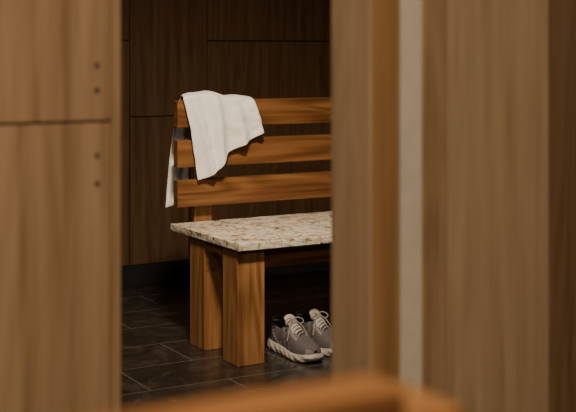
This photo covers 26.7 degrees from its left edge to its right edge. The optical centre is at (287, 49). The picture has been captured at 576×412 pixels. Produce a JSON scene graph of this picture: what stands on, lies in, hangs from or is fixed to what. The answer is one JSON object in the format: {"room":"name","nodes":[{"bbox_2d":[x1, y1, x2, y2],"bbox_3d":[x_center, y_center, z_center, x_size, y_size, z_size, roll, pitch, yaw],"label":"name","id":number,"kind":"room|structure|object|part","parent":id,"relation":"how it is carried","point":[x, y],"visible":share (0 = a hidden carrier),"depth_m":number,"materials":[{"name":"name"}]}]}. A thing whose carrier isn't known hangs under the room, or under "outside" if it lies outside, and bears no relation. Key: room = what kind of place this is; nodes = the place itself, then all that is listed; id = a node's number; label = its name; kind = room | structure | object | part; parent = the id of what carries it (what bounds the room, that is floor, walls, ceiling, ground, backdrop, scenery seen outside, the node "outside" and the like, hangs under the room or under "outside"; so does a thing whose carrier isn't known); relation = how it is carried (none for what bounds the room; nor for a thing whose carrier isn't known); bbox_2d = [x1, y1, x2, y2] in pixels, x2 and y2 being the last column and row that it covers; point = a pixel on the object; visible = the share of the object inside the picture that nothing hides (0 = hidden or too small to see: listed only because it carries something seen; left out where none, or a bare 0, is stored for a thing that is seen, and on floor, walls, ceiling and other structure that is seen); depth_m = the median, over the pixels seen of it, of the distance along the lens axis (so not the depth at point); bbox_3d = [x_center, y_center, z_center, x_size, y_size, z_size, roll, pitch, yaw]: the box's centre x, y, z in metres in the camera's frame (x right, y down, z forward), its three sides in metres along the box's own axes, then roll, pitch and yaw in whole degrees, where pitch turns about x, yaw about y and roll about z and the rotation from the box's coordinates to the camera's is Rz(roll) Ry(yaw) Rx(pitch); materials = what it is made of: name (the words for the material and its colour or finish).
{"room":"changing room","nodes":[
{"label":"changing room","id":0,"kind":"room"},
{"bbox_2d":[120,266,330,411],"bbox_3d":[0.522,1.220,2.495,7.200,0.100,7.600,0,0,-30],"label":"floor","id":1,"kind":"structure","parent":0,"point":[160,367],"depth_m":4.68,"materials":[{"name":"tile"}]},
{"bbox_2d":[0,0,119,411],"bbox_3d":[-1.431,-0.177,1.643,2.364,2.695,0.542,0,0,-30],"label":"tall cabinet","id":2,"kind":"object","parent":1,"relation":"on","point":[60,59],"visible":1,"depth_m":1.95,"materials":[{"name":"brown wood"}]},
{"bbox_3d":[-0.465,-0.697,1.904,0.391,1.623,0.022,0,0,-30],"label":"door","id":3,"kind":"part","parent":2,"relation":"part of","materials":[{"name":"brown wood"}]},
{"bbox_3d":[-0.465,0.594,1.904,0.391,0.949,0.022,0,0,-30],"label":"door","id":4,"kind":"part","parent":2,"relation":"part of","materials":[{"name":"brown wood"}]},
{"bbox_3d":[-0.417,-0.177,2.234,0.016,2.695,0.534,0,0,-30],"label":"panel","id":5,"kind":"part","parent":2,"relation":"part of","materials":[{"name":"brown wood"}]},
{"bbox_2d":[171,97,330,366],"bbox_3d":[0.328,0.689,5.122,1.552,0.963,0.656,0,0,-30],"label":"wooden bench","id":6,"kind":"object","parent":1,"relation":"on","point":[228,258],"visible":0.43,"depth_m":4.89,"materials":[{"name":"wood"}]},
{"bbox_3d":[-0.367,0.542,5.065,0.080,0.655,0.060,0,0,-30],"label":"post","id":7,"kind":"part","parent":6,"relation":"part of","materials":[{"name":"brown wood"}]},
{"bbox_3d":[-0.309,0.955,4.809,0.114,0.430,0.129,0,0,-30],"label":"leg","id":8,"kind":"part","parent":6,"relation":"part of","materials":[{"name":"brown wood"}]},
{"bbox_3d":[-0.237,0.805,4.685,0.098,0.129,0.161,0,0,-30],"label":"cross rail","id":9,"kind":"part","parent":6,"relation":"part of","materials":[{"name":"brown wood"}]},
{"bbox_2d":[166,91,263,207],"bbox_3d":[-0.300,0.415,5.080,0.364,0.491,0.221,0,0,-30],"label":"towel","id":10,"kind":"object","parent":6,"relation":"on","point":[220,124],"visible":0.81,"depth_m":4.99,"materials":[{"name":"fabric"}]},
{"bbox_3d":[-0.167,0.955,4.563,0.114,0.430,0.122,0,0,-30],"label":"leg","id":11,"kind":"part","parent":6,"relation":"part of","materials":[{"name":"brown wood"}]},
{"bbox_3d":[0.341,0.725,5.099,1.552,0.030,0.603,0,0,-30],"label":"granite seat","id":12,"kind":"part","parent":6,"relation":"part of","materials":[{"name":"beige stone"}]},
{"bbox_3d":[0.204,0.262,5.337,1.530,0.109,0.040,0,0,-30],"label":"rail","id":13,"kind":"part","parent":6,"relation":"part of","materials":[{"name":"brown wood"}]},
{"bbox_3d":[0.204,0.424,5.337,1.530,0.110,0.040,0,0,-30],"label":"rail","id":14,"kind":"part","parent":6,"relation":"part of","materials":[{"name":"brown wood"}]},
{"bbox_3d":[0.204,0.586,5.337,1.530,0.110,0.040,0,0,-30],"label":"rail","id":15,"kind":"part","parent":6,"relation":"part of","materials":[{"name":"brown wood"}]},
{"bbox_2d":[267,314,323,361],"bbox_3d":[0.028,1.095,4.662,0.124,0.150,0.323,0,0,-29],"label":"sneaker","id":16,"kind":"object","parent":1,"relation":"on","point":[287,338],"visible":1,"depth_m":4.62,"materials":[{"name":"fabric"}]},
{"bbox_2d":[132,374,464,411],"bbox_3d":[-0.421,0.689,0.207,1.552,0.963,0.671,0,0,-30],"label":"wooden bench","id":17,"kind":"object","parent":1,"relation":"on","point":[365,392],"visible":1,"depth_m":0.73,"materials":[{"name":"wood"}]},
{"bbox_3d":[0.052,0.555,0.824,0.114,0.630,0.075,0,0,-30],"label":"post","id":18,"kind":"part","parent":17,"relation":"part of","materials":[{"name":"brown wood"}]},
{"bbox_2d":[296,309,330,355],"bbox_3d":[0.120,1.095,4.755,0.124,0.150,0.323,0,0,-32],"label":"sneaker","id":19,"kind":"object","parent":1,"relation":"on","point":[316,327],"visible":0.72,"depth_m":4.73,"materials":[{"name":"fabric"}]},
{"bbox_2d":[372,0,398,381],"bbox_3d":[0.155,-0.177,2.030,0.052,2.694,0.038,0,0,-30],"label":"panel","id":20,"kind":"object","parent":1,"relation":"on","point":[385,13],"visible":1,"depth_m":2.01,"materials":[{"name":"brown wood"}]},
{"bbox_2d":[422,0,446,398],"bbox_3d":[0.242,-0.177,2.082,0.048,2.694,0.036,0,0,-30],"label":"panel","id":21,"kind":"object","parent":1,"relation":"on","point":[434,12],"visible":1,"depth_m":2.06,"materials":[{"name":"brown wood"}]},
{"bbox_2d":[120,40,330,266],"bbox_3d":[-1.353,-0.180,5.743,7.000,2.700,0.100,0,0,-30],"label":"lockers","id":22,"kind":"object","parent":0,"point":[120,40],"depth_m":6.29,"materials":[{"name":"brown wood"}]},
{"bbox_2d":[120,41,128,265],"bbox_3d":[-0.967,0.509,5.898,0.418,1.107,0.017,0,0,-30],"label":"panel","id":23,"kind":"object","parent":22,"relation":"attached to","point":[124,45],"visible":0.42,"depth_m":5.98,"materials":[{"name":"brown wood"}]},
{"bbox_2d":[120,0,128,39],"bbox_3d":[-0.967,-0.778,5.898,0.418,1.458,0.017,0,0,-30],"label":"panel","id":24,"kind":"object","parent":22,"relation":"attached to","point":[124,4],"visible":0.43,"depth_m":5.98,"materials":[{"name":"brown wood"}]},
{"bbox_2d":[129,116,189,264],"bbox_3d":[-0.601,0.698,6.110,0.418,0.729,0.017,0,0,-30],"label":"panel","id":25,"kind":"object","parent":22,"relation":"attached to","point":[151,237],"visible":0.54,"depth_m":6.05,"materials":[{"name":"brown wood"}]},
{"bbox_2d":[129,0,206,116],"bbox_3d":[-0.601,-0.590,6.110,0.418,1.836,0.017,0,0,-30],"label":"panel","id":26,"kind":"object","parent":22,"relation":"attached to","point":[168,38],"visible":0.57,"depth_m":6.09,"materials":[{"name":"brown wood"}]},
{"bbox_2d":[120,260,330,287],"bbox_3d":[-1.323,1.119,5.691,7.000,0.103,0.021,0,0,-30],"label":"baseboard","id":27,"kind":"structure","parent":22,"relation":"attached to","point":[175,271],"depth_m":6.08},
{"bbox_2d":[207,41,277,219],"bbox_3d":[-0.235,0.509,6.321,0.417,1.107,0.017,0,0,-30],"label":"panel","id":28,"kind":"object","parent":22,"relation":"attached to","point":[245,68],"visible":0.42,"depth_m":6.32,"materials":[{"name":"brown wood"}]},
{"bbox_2d":[207,0,330,40],"bbox_3d":[-0.052,-0.778,6.426,0.839,1.458,0.017,0,0,-30],"label":"panel","id":29,"kind":"object","parent":22,"relation":"attached to","point":[241,20],"visible":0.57,"depth_m":6.39,"materials":[{"name":"brown wood"}]},
{"bbox_2d":[278,42,330,214],"bbox_3d":[0.131,0.509,6.532,0.417,1.107,0.017,0,0,-30],"label":"panel","id":30,"kind":"object","parent":22,"relation":"attached to","point":[304,68],"visible":0.24,"depth_m":6.50,"materials":[{"name":"brown wood"}]},
{"bbox_2d":[331,0,371,379],"bbox_3d":[0.114,-0.177,2.063,0.019,2.695,0.124,0,0,-30],"label":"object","id":31,"kind":"structure","parent":0,"point":[351,20],"depth_m":2.06,"materials":[{"name":"brown wood"}]},
{"bbox_3d":[1.870,-0.177,3.089,4.052,2.695,0.100,0,0,-30],"label":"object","id":32,"kind":"object","parent":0,"visible":0},
{"bbox_2d":[399,0,421,388],"bbox_3d":[0.198,-0.177,2.060,0.051,2.694,0.030,0,0,-30],"label":"strip","id":33,"kind":"object","parent":32,"relation":"attached to","point":[410,11],"visible":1,"depth_m":2.05,"materials":[{"name":"paint"}]},
{"bbox_2d":[447,0,548,411],"bbox_3d":[0.363,-0.177,2.154,0.232,2.694,0.033,0,0,-30],"label":"panel","id":34,"kind":"object","parent":32,"relation":"attached to","point":[498,50],"visible":1,"depth_m":2.14,"materials":[{"name":"brown wood"}]},
{"bbox_2d":[549,0,575,411],"bbox_3d":[0.637,-0.177,2.316,0.396,2.694,0.026,0,0,-30],"label":"panel","id":35,"kind":"object","parent":32,"relation":"attached to","point":[562,13],"visible":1,"depth_m":2.22,"materials":[{"name":"brown wood"}]}
]}

